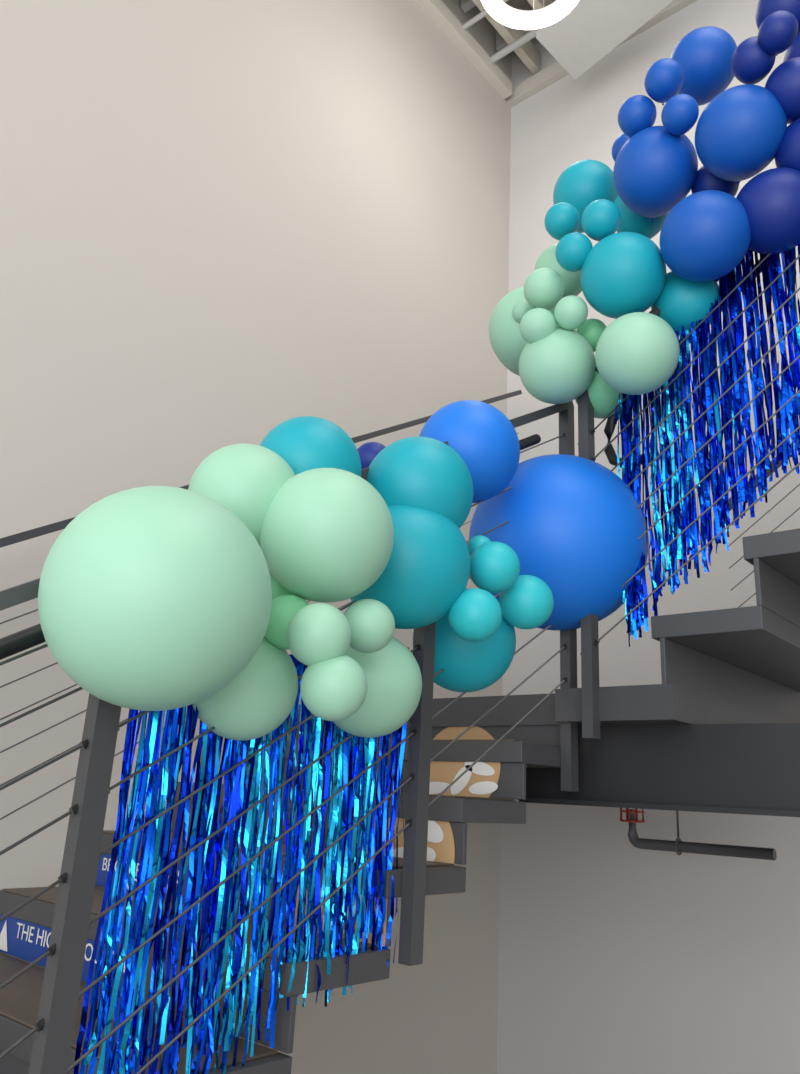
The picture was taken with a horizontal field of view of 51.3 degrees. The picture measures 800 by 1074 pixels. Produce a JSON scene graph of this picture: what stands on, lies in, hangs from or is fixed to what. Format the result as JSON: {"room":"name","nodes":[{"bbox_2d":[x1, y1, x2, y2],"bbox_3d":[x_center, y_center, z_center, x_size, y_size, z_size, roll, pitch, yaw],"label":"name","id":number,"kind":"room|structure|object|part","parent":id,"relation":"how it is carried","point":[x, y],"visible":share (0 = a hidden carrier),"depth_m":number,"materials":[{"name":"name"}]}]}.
{"room":"stairwell","nodes":[
{"label":"stairwell","id":0,"kind":"room"},
{"bbox_2d":[0,0,511,1073],"bbox_3d":[-2.022,-1.442,2.710,0.150,7.350,8.480,-12,-23,40],"label":"wall","id":1,"kind":"structure","parent":0,"point":[223,223],"depth_m":3.98,"materials":[{"name":"paint"}]},
{"bbox_2d":[415,0,511,98],"bbox_3d":[-1.203,-4.226,4.189,0.080,0.120,6.230,-12,-23,40],"label":"trim","id":2,"kind":"structure","parent":1,"relation":"attached to","point":[436,10],"depth_m":6.00,"materials":[{"name":"beige paint"}]},
{"bbox_2d":[505,0,532,10],"bbox_3d":[1.228,-5.631,1.237,8.250,0.100,8.480,-12,-23,40],"label":"ceiling","id":3,"kind":"structure","parent":0,"point":[518,4],"depth_m":6.30,"materials":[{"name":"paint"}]},
{"bbox_2d":[460,0,555,74],"bbox_3d":[1.060,-4.903,2.414,5.930,0.448,6.310,-12,-23,40],"label":"ceiling joists","id":4,"kind":"object","parent":3,"relation":"attached to","point":[508,39],"visible":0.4,"depth_m":6.08,"materials":[{"name":"white metal"}]},
{"bbox_2d":[481,0,578,29],"bbox_3d":[0.756,-3.726,4.752,0.580,1.500,0.580,-12,-23,40],"label":"pendant lamp","id":5,"kind":"object","parent":3,"relation":"hanging from","point":[509,16],"visible":1,"depth_m":4.72,"materials":[{"name":"white plastic"}]},
{"bbox_2d":[536,0,672,79],"bbox_3d":[1.275,-3.753,5.251,0.549,1.100,0.937,16,-21,-35],"label":"panel","id":6,"kind":"object","parent":3,"relation":"attached to","point":[592,29],"visible":1,"depth_m":5.23,"materials":[{"name":"white paint"}]},
{"bbox_2d":[497,0,799,1073],"bbox_3d":[3.758,-1.011,3.101,7.950,7.350,0.150,-12,-23,40],"label":"wall","id":7,"kind":"structure","parent":0,"point":[616,956],"depth_m":4.43,"materials":[{"name":"paint"}]},
{"bbox_2d":[507,0,696,107],"bbox_3d":[3.095,-3.871,4.591,5.950,0.120,0.060,-12,-23,40],"label":"trim","id":8,"kind":"structure","parent":7,"relation":"attached to","point":[551,74],"depth_m":6.21,"materials":[{"name":"paint"}]},
{"bbox_3d":[0.790,1.486,-0.922,8.100,0.100,8.480,-12,-23,40],"label":"floor","id":9,"kind":"structure","parent":0,"visible":0},
{"bbox_2d":[0,253,799,1073],"bbox_3d":[2.018,-0.694,0.949,7.920,5.233,5.007,-12,-23,40],"label":"staircase","id":10,"kind":"structure","parent":9,"relation":"on","point":[720,732],"depth_m":2.34,"materials":[{"name":"metal"}]},
{"bbox_2d":[73,647,408,1073],"bbox_3d":[-0.248,0.623,1.733,0.068,0.908,0.777,-12,-23,40],"label":"curtain","id":11,"kind":"object","parent":10,"relation":"hanging from","point":[219,908],"visible":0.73,"depth_m":1.61,"materials":[{"name":"blue plastic"}]},
{"bbox_3d":[-0.832,0.292,3.184,0.042,3.829,4.614,-12,-23,40],"label":"wall rail","id":12,"kind":"part","parent":10,"relation":"part of","materials":[{"name":"metal"}]},
{"bbox_3d":[-0.343,0.519,1.585,0.042,2.802,2.691,-12,-23,40],"label":"rail","id":13,"kind":"part","parent":10,"relation":"part of","materials":[{"name":"metal"}]},
{"bbox_2d":[38,400,648,739],"bbox_3d":[0.052,0.034,2.143,0.611,1.033,1.997,-12,-23,40],"label":"garland","id":14,"kind":"object","parent":10,"relation":"attached to","point":[151,598],"visible":0.99,"depth_m":1.65,"materials":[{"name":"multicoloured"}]},
{"bbox_2d":[489,0,799,418],"bbox_3d":[0.814,-1.051,2.767,1.306,1.318,0.499,-12,-23,40],"label":"garland","id":15,"kind":"object","parent":10,"relation":"attached to","point":[706,233],"visible":0.98,"depth_m":2.59,"materials":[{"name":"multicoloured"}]},
{"bbox_3d":[1.868,-1.311,1.959,3.276,3.472,0.044,-12,-23,40],"label":"rail","id":16,"kind":"part","parent":10,"relation":"part of","materials":[{"name":"metal"}]},
{"bbox_2d":[620,808,776,859],"bbox_3d":[1.230,1.125,3.520,0.649,0.422,0.108,-12,-23,40],"label":"pipe","id":17,"kind":"object","parent":10,"relation":"attached to","point":[677,846],"visible":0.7,"depth_m":3.48,"materials":[{"name":"grey metal"}]},
{"bbox_2d":[615,244,799,646],"bbox_3d":[1.076,-0.505,2.466,0.972,1.610,0.071,-12,-23,40],"label":"curtain","id":18,"kind":"object","parent":10,"relation":"hanging from","point":[737,397],"visible":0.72,"depth_m":2.51,"materials":[{"name":"blue plastic"}]},
{"bbox_3d":[2.745,-1.083,2.953,3.286,3.229,0.044,-12,-23,40],"label":"rail","id":19,"kind":"part","parent":10,"relation":"part of","materials":[{"name":"metal"}]}
]}

